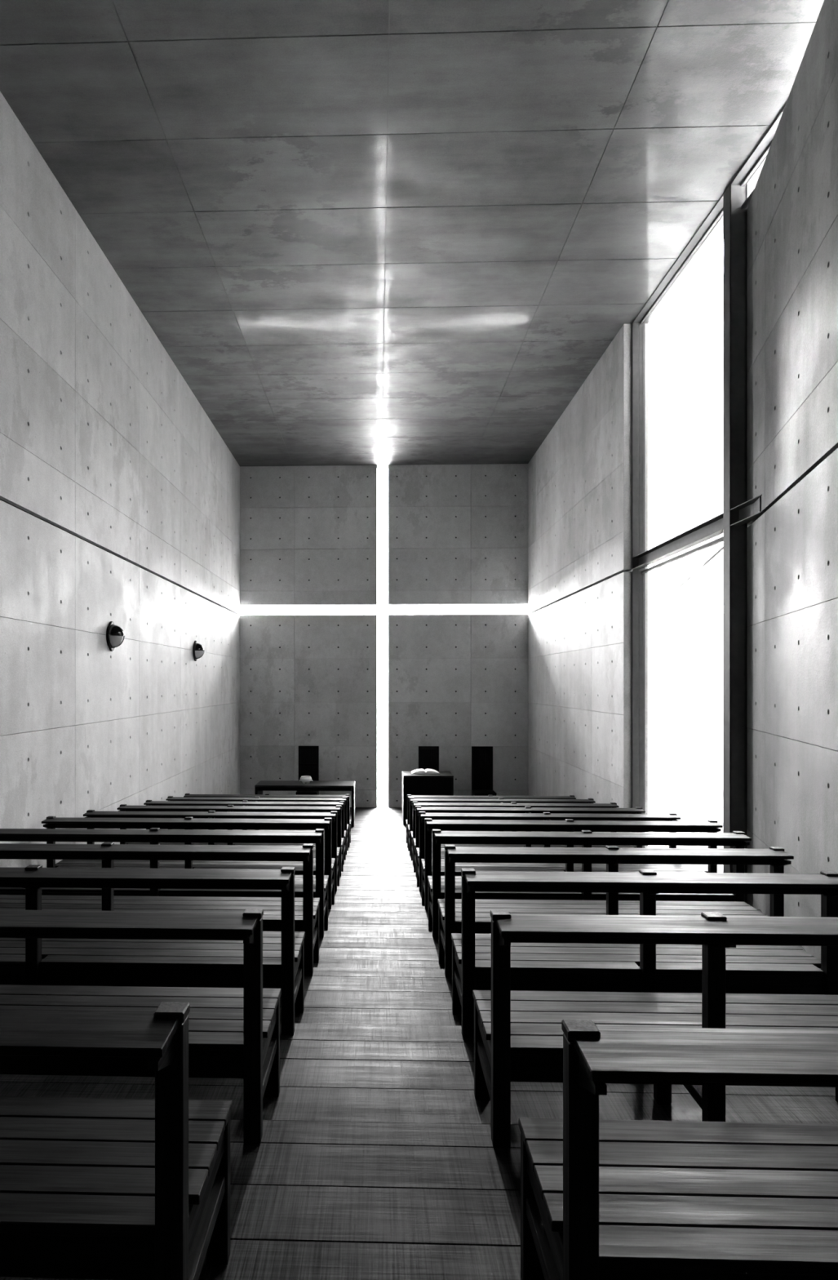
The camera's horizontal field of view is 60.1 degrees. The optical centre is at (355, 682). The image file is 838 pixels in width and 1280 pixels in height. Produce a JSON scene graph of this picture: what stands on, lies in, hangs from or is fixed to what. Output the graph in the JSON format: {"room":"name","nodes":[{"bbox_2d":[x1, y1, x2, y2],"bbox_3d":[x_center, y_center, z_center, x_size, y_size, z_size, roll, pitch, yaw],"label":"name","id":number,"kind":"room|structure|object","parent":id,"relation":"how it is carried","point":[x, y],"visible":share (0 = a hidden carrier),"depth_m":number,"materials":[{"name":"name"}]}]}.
{"room":"house of worship","nodes":[
{"label":"house of worship","id":0,"kind":"room"},
{"bbox_2d":[0,91,239,867],"bbox_3d":[-2.838,-0.923,5.777,0.360,7.640,18.573,0,0,2],"label":"wall","id":1,"kind":"structure","parent":0,"point":[120,493],"depth_m":7.13,"materials":[{"name":"concrete"}]},
{"bbox_2d":[106,621,124,651],"bbox_3d":[-2.527,-0.492,7.632,0.146,0.320,0.268,0,0,2],"label":"wall lamp","id":2,"kind":"object","parent":1,"relation":"attached to","point":[115,634],"visible":1,"depth_m":7.56,"materials":[{"name":"black metal"}]},
{"bbox_2d":[109,624,124,636],"bbox_3d":[-2.517,-0.554,7.631,0.126,0.124,0.248,0,0,2],"label":"hood","id":3,"kind":"object","parent":2,"relation":"attached to","point":[114,630],"depth_m":7.55,"materials":[{"name":"black metal"}]},
{"bbox_2d":[192,640,204,661],"bbox_3d":[-2.419,-0.492,11.140,0.146,0.320,0.268,0,0,2],"label":"wall lamp","id":4,"kind":"object","parent":1,"relation":"attached to","point":[198,650],"visible":1,"depth_m":11.06,"materials":[{"name":"black metal"}]},
{"bbox_2d":[195,643,204,651],"bbox_3d":[-2.409,-0.554,11.140,0.126,0.124,0.248,0,0,2],"label":"hood","id":5,"kind":"object","parent":4,"relation":"attached to","point":[198,647],"depth_m":11.06,"materials":[{"name":"black metal"}]},
{"bbox_2d":[240,463,529,807],"bbox_3d":[0.532,-0.923,14.824,6.537,7.640,0.280,0,0,2],"label":"wall","id":6,"kind":"structure","parent":0,"point":[458,534],"depth_m":14.69,"materials":[{"name":"concrete"}]},
{"bbox_2d":[0,0,824,468],"bbox_3d":[0.309,-4.613,5.680,6.657,0.341,18.573,0,0,2],"label":"ceiling","id":7,"kind":"structure","parent":0,"point":[382,233],"depth_m":6.36,"materials":[{"name":"concrete"}]},
{"bbox_2d":[0,806,837,1279],"bbox_3d":[0.368,2.148,5.828,6.145,1.498,18.273,0,0,2],"label":"floor","id":8,"kind":"structure","parent":0,"point":[375,1157],"depth_m":2.68,"materials":[{"name":"grey wood"}]},
{"bbox_2d":[0,1001,232,1279],"bbox_3d":[-1.530,1.072,1.631,2.402,0.842,0.572,0,0,2],"label":"pew","id":9,"kind":"object","parent":8,"relation":"on","point":[100,1188],"visible":1,"depth_m":1.46,"materials":[{"name":"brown wood"}]},
{"bbox_2d":[0,1009,178,1057],"bbox_3d":[-1.537,0.672,1.413,2.374,0.018,0.135,0,3,2],"label":"shelf","id":10,"kind":"object","parent":9,"relation":"attached to","point":[137,1033],"depth_m":1.37,"materials":[{"name":"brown wood"}]},
{"bbox_2d":[0,908,281,1144],"bbox_3d":[-1.500,1.167,2.541,2.407,0.842,0.572,0,0,2],"label":"pew","id":11,"kind":"object","parent":8,"relation":"on","point":[234,1033],"visible":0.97,"depth_m":2.36,"materials":[{"name":"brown wood"}]},
{"bbox_2d":[0,911,257,934],"bbox_3d":[-1.506,0.767,2.322,2.379,0.018,0.135,0,3,2],"label":"shelf","id":12,"kind":"object","parent":11,"relation":"attached to","point":[33,922],"depth_m":2.28,"materials":[{"name":"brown wood"}]},
{"bbox_2d":[0,864,305,1035],"bbox_3d":[-1.472,1.262,3.448,2.407,0.842,0.572,0,0,2],"label":"pew","id":13,"kind":"object","parent":8,"relation":"on","point":[23,961],"visible":0.89,"depth_m":3.28,"materials":[{"name":"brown wood"}]},
{"bbox_2d":[0,867,292,883],"bbox_3d":[-1.478,0.862,3.230,2.379,0.018,0.135,0,3,2],"label":"shelf","id":14,"kind":"object","parent":13,"relation":"attached to","point":[24,875],"depth_m":3.19,"materials":[{"name":"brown wood"}]},
{"bbox_2d":[0,842,319,975],"bbox_3d":[-1.442,1.356,4.348,2.411,0.842,0.572,0,0,2],"label":"pew","id":15,"kind":"object","parent":8,"relation":"on","point":[306,908],"visible":0.64,"depth_m":4.19,"materials":[{"name":"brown wood"}]},
{"bbox_2d":[0,844,311,855],"bbox_3d":[-1.449,0.957,4.130,2.383,0.018,0.135,0,3,2],"label":"shelf","id":16,"kind":"object","parent":15,"relation":"attached to","point":[102,849],"depth_m":4.09,"materials":[{"name":"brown wood"}]},
{"bbox_2d":[0,827,328,937],"bbox_3d":[-1.416,1.451,5.237,2.407,0.842,0.572,0,0,2],"label":"pew","id":17,"kind":"object","parent":8,"relation":"on","point":[154,836],"visible":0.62,"depth_m":5.06,"materials":[{"name":"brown wood"}]},
{"bbox_2d":[0,828,322,838],"bbox_3d":[-1.423,1.052,5.019,2.379,0.018,0.135,0,3,2],"label":"shelf","id":18,"kind":"object","parent":17,"relation":"attached to","point":[152,833],"depth_m":4.99,"materials":[{"name":"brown wood"}]},
{"bbox_2d":[41,816,335,909],"bbox_3d":[-1.391,1.546,6.162,2.400,0.842,0.572,0,0,2],"label":"pew","id":19,"kind":"object","parent":8,"relation":"on","point":[51,822],"visible":0.59,"depth_m":6.01,"materials":[{"name":"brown wood"}]},
{"bbox_2d":[41,817,330,825],"bbox_3d":[-1.398,1.147,5.944,2.372,0.018,0.135,0,3,2],"label":"shelf","id":20,"kind":"object","parent":19,"relation":"attached to","point":[186,821],"depth_m":5.91,"materials":[{"name":"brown wood"}]},
{"bbox_2d":[83,809,340,891],"bbox_3d":[-1.366,1.641,6.997,2.399,0.842,0.572,0,0,2],"label":"pew","id":21,"kind":"object","parent":8,"relation":"on","point":[90,813],"visible":0.38,"depth_m":6.78,"materials":[{"name":"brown wood"}]},
{"bbox_2d":[83,811,336,817],"bbox_3d":[-1.373,1.241,6.779,2.371,0.018,0.135,0,3,2],"label":"shelf","id":22,"kind":"object","parent":21,"relation":"attached to","point":[89,814],"depth_m":6.75,"materials":[{"name":"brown wood"}]},
{"bbox_2d":[116,804,343,876],"bbox_3d":[-1.341,1.736,7.876,2.395,0.842,0.572,0,0,2],"label":"pew","id":23,"kind":"object","parent":8,"relation":"on","point":[123,807],"visible":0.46,"depth_m":7.68,"materials":[{"name":"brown wood"}]},
{"bbox_2d":[116,805,340,811],"bbox_3d":[-1.347,1.336,7.658,2.367,0.018,0.135,0,3,2],"label":"shelf","id":24,"kind":"object","parent":23,"relation":"attached to","point":[229,808],"depth_m":7.64,"materials":[{"name":"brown wood"}]},
{"bbox_2d":[143,800,346,864],"bbox_3d":[-1.319,1.831,8.746,2.385,0.842,0.572,0,0,2],"label":"pew","id":25,"kind":"object","parent":8,"relation":"on","point":[148,802],"visible":0.28,"depth_m":8.53,"materials":[{"name":"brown wood"}]},
{"bbox_2d":[143,800,343,805],"bbox_3d":[-1.326,1.431,8.528,2.357,0.018,0.135,0,3,2],"label":"shelf","id":26,"kind":"object","parent":25,"relation":"attached to","point":[148,802],"depth_m":8.51,"materials":[{"name":"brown wood"}]},
{"bbox_2d":[165,795,348,854],"bbox_3d":[-1.294,1.926,9.636,2.379,0.842,0.572,0,0,2],"label":"pew","id":27,"kind":"object","parent":8,"relation":"on","point":[169,797],"visible":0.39,"depth_m":9.41,"materials":[{"name":"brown wood"}]},
{"bbox_2d":[165,797,346,801],"bbox_3d":[-1.301,1.526,9.418,2.351,0.018,0.135,0,3,2],"label":"shelf","id":28,"kind":"object","parent":27,"relation":"attached to","point":[208,799],"depth_m":9.40,"materials":[{"name":"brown wood"}]},
{"bbox_2d":[183,793,351,847],"bbox_3d":[-1.267,2.021,10.485,2.382,0.842,0.572,0,0,2],"label":"pew","id":29,"kind":"object","parent":8,"relation":"on","point":[187,795],"visible":0.28,"depth_m":10.27,"materials":[{"name":"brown wood"}]},
{"bbox_2d":[183,794,349,798],"bbox_3d":[-1.273,1.621,10.267,2.354,0.018,0.135,0,3,2],"label":"shelf","id":30,"kind":"object","parent":29,"relation":"attached to","point":[186,795],"depth_m":10.23,"materials":[{"name":"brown wood"}]},
{"bbox_2d":[254,780,355,826],"bbox_3d":[-0.901,2.183,13.039,1.760,0.727,0.630,0,0,2],"label":"altar table","id":31,"kind":"object","parent":8,"relation":"on","point":[263,785],"visible":0.9,"depth_m":12.74,"materials":[{"name":"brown wood"}]},
{"bbox_2d":[299,775,312,783],"bbox_3d":[-0.903,1.758,13.034,0.216,0.124,0.216,0,0,-43],"label":"glass bowl","id":32,"kind":"object","parent":31,"relation":"on","point":[307,779],"visible":1,"depth_m":12.97,"materials":[{"name":"glass"}]},
{"bbox_2d":[296,746,319,795],"bbox_3d":[-0.947,1.903,14.121,0.409,1.287,0.470,0,0,2],"label":"chair","id":33,"kind":"object","parent":8,"relation":"on","point":[308,756],"visible":0.52,"depth_m":14.33,"materials":[{"name":"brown wood"}]},
{"bbox_2d":[402,771,453,825],"bbox_3d":[1.306,2.103,13.146,0.896,0.887,0.624,0,0,2],"label":"lectern","id":34,"kind":"object","parent":8,"relation":"on","point":[442,784],"visible":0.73,"depth_m":12.84,"materials":[{"name":"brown wood"}]},
{"bbox_2d":[410,768,439,773],"bbox_3d":[1.277,1.630,13.227,0.516,0.060,0.332,0,0,2],"label":"open book","id":35,"kind":"object","parent":34,"relation":"on","point":[417,771],"visible":1,"depth_m":13.07,"materials":[{"name":"paper"}]},
{"bbox_2d":[418,746,439,771],"bbox_3d":[1.440,1.903,14.047,0.410,1.287,0.470,0,0,2],"label":"chair","id":36,"kind":"object","parent":8,"relation":"on","point":[428,756],"visible":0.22,"depth_m":14.25,"materials":[{"name":"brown wood"}]},
{"bbox_2d":[471,746,497,795],"bbox_3d":[2.496,1.903,14.015,0.421,1.287,0.470,0,0,2],"label":"chair","id":37,"kind":"object","parent":8,"relation":"on","point":[482,756],"visible":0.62,"depth_m":14.22,"materials":[{"name":"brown wood"}]},
{"bbox_2d":[405,794,576,847],"bbox_3d":[1.922,2.021,10.386,2.372,0.842,0.572,0,0,2],"label":"pew","id":38,"kind":"object","parent":8,"relation":"on","point":[571,797],"visible":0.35,"depth_m":10.15,"materials":[{"name":"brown wood"}]},
{"bbox_2d":[408,795,576,799],"bbox_3d":[1.915,1.621,10.168,2.344,0.018,0.135,0,3,2],"label":"shelf","id":39,"kind":"object","parent":38,"relation":"attached to","point":[571,797],"depth_m":10.14,"materials":[{"name":"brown wood"}]},
{"bbox_2d":[408,797,595,855],"bbox_3d":[1.897,1.926,9.527,2.389,0.842,0.572,0,0,2],"label":"pew","id":40,"kind":"object","parent":8,"relation":"on","point":[500,800],"visible":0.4,"depth_m":9.33,"materials":[{"name":"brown wood"}]},
{"bbox_2d":[410,798,595,803],"bbox_3d":[1.890,1.526,9.309,2.361,0.018,0.135,0,3,2],"label":"shelf","id":41,"kind":"object","parent":40,"relation":"attached to","point":[420,800],"depth_m":9.28,"materials":[{"name":"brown wood"}]},
{"bbox_2d":[410,801,619,865],"bbox_3d":[1.868,1.831,8.627,2.390,0.842,0.572,0,0,2],"label":"pew","id":42,"kind":"object","parent":8,"relation":"on","point":[612,805],"visible":0.31,"depth_m":8.40,"materials":[{"name":"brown wood"}]},
{"bbox_2d":[413,802,619,807],"bbox_3d":[1.862,1.431,8.409,2.362,0.018,0.135,0,3,2],"label":"shelf","id":43,"kind":"object","parent":42,"relation":"attached to","point":[423,804],"depth_m":8.38,"materials":[{"name":"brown wood"}]},
{"bbox_2d":[413,805,645,876],"bbox_3d":[1.832,1.736,7.778,2.390,0.842,0.572,0,0,2],"label":"pew","id":44,"kind":"object","parent":8,"relation":"on","point":[418,808],"visible":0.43,"depth_m":7.60,"materials":[{"name":"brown wood"}]},
{"bbox_2d":[417,807,645,813],"bbox_3d":[1.825,1.336,7.560,2.362,0.018,0.135,0,3,2],"label":"shelf","id":45,"kind":"object","parent":44,"relation":"attached to","point":[527,810],"depth_m":7.54,"materials":[{"name":"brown wood"}]},
{"bbox_2d":[416,811,680,892],"bbox_3d":[1.799,1.641,6.909,2.402,0.842,0.572,0,0,2],"label":"pew","id":46,"kind":"object","parent":8,"relation":"on","point":[420,851],"visible":0.38,"depth_m":6.72,"materials":[{"name":"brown wood"}]},
{"bbox_2d":[420,813,680,819],"bbox_3d":[1.793,1.241,6.691,2.374,0.018,0.135,0,3,2],"label":"shelf","id":47,"kind":"object","parent":46,"relation":"attached to","point":[423,815],"depth_m":6.66,"materials":[{"name":"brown wood"}]},
{"bbox_2d":[421,817,723,910],"bbox_3d":[1.762,1.546,6.064,2.384,0.842,0.572,0,0,2],"label":"pew","id":48,"kind":"object","parent":8,"relation":"on","point":[569,824],"visible":0.58,"depth_m":5.92,"materials":[{"name":"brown wood"}]},
{"bbox_2d":[426,820,723,827],"bbox_3d":[1.756,1.147,5.846,2.356,0.018,0.135,0,3,2],"label":"shelf","id":49,"kind":"object","parent":48,"relation":"attached to","point":[571,824],"depth_m":5.81,"materials":[{"name":"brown wood"}]},
{"bbox_2d":[427,829,751,937],"bbox_3d":[1.611,1.451,5.154,2.150,0.842,0.572,0,0,2],"label":"pew","id":50,"kind":"object","parent":8,"relation":"on","point":[586,838],"visible":0.55,"depth_m":4.99,"materials":[{"name":"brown wood"}]},
{"bbox_2d":[434,831,751,840],"bbox_3d":[1.604,1.052,4.936,2.122,0.018,0.135,0,3,2],"label":"shelf","id":51,"kind":"object","parent":50,"relation":"attached to","point":[584,835],"depth_m":4.91,"materials":[{"name":"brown wood"}]},
{"bbox_2d":[437,844,794,977],"bbox_3d":[1.469,1.356,4.258,1.915,0.842,0.572,0,0,2],"label":"pew","id":52,"kind":"object","parent":8,"relation":"on","point":[450,907],"visible":0.63,"depth_m":4.11,"materials":[{"name":"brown wood"}]},
{"bbox_2d":[447,847,794,859],"bbox_3d":[1.462,0.957,4.040,1.887,0.018,0.135,0,3,2],"label":"shelf","id":53,"kind":"object","parent":52,"relation":"attached to","point":[773,853],"depth_m":4.01,"materials":[{"name":"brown wood"}]},
{"bbox_2d":[451,868,837,1038],"bbox_3d":[1.308,1.262,3.362,1.664,0.842,0.572,0,0,2],"label":"pew","id":54,"kind":"object","parent":8,"relation":"on","point":[535,966],"visible":0.77,"depth_m":3.21,"materials":[{"name":"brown wood"}]},
{"bbox_2d":[464,871,837,888],"bbox_3d":[1.302,0.862,3.144,1.636,0.018,0.135,0,3,2],"label":"shelf","id":55,"kind":"object","parent":54,"relation":"attached to","point":[654,879],"depth_m":3.12,"materials":[{"name":"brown wood"}]},
{"bbox_2d":[472,910,837,1147],"bbox_3d":[1.157,1.167,2.466,1.432,0.842,0.572,0,0,2],"label":"pew","id":56,"kind":"object","parent":8,"relation":"on","point":[518,1035],"visible":0.8,"depth_m":2.33,"materials":[{"name":"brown wood"}]},
{"bbox_2d":[495,915,837,940],"bbox_3d":[1.150,0.767,2.248,1.404,0.018,0.135,0,3,2],"label":"shelf","id":57,"kind":"object","parent":56,"relation":"attached to","point":[718,927],"depth_m":2.23,"materials":[{"name":"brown wood"}]},
{"bbox_2d":[519,1019,837,1279],"bbox_3d":[1.000,1.072,1.501,1.205,0.842,0.572,0,0,2],"label":"pew","id":58,"kind":"object","parent":8,"relation":"on","point":[601,1199],"visible":1,"depth_m":1.42,"materials":[{"name":"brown wood"}]},
{"bbox_2d":[573,1031,837,1084],"bbox_3d":[0.994,0.672,1.283,1.177,0.018,0.135,0,3,2],"label":"shelf","id":59,"kind":"object","parent":58,"relation":"attached to","point":[757,1057],"depth_m":1.28,"materials":[{"name":"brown wood"}]},
{"bbox_2d":[528,323,648,848],"bbox_3d":[3.366,-0.923,5.585,0.300,7.640,18.573,0,0,2],"label":"wall","id":60,"kind":"structure","parent":0,"point":[580,477],"depth_m":10.55,"materials":[{"name":"concrete"}]},
{"bbox_2d":[631,106,785,902],"bbox_3d":[3.442,-0.773,5.698,0.260,7.340,6.404,0,0,2],"label":"window","id":61,"kind":"structure","parent":60,"relation":"in","point":[728,216],"depth_m":6.47,"materials":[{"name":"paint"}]},
{"bbox_2d":[652,0,837,960],"bbox_3d":[3.316,-0.654,5.410,0.260,7.102,17.900,0,0,17],"label":"wall","id":62,"kind":"structure","parent":0,"point":[793,209],"depth_m":5.42,"materials":[{"name":"concrete"}]},
{"label":"outside","id":63,"kind":"structure","parent":0,"visible":0},
{"bbox_2d":[377,706,663,848],"bbox_3d":[0.463,2.997,14.993,120.000,0.200,150.000,0,0,2],"label":"ground","id":64,"kind":"structure","parent":63,"point":[382,711],"depth_m":27.40,"materials":[{"name":"white"}]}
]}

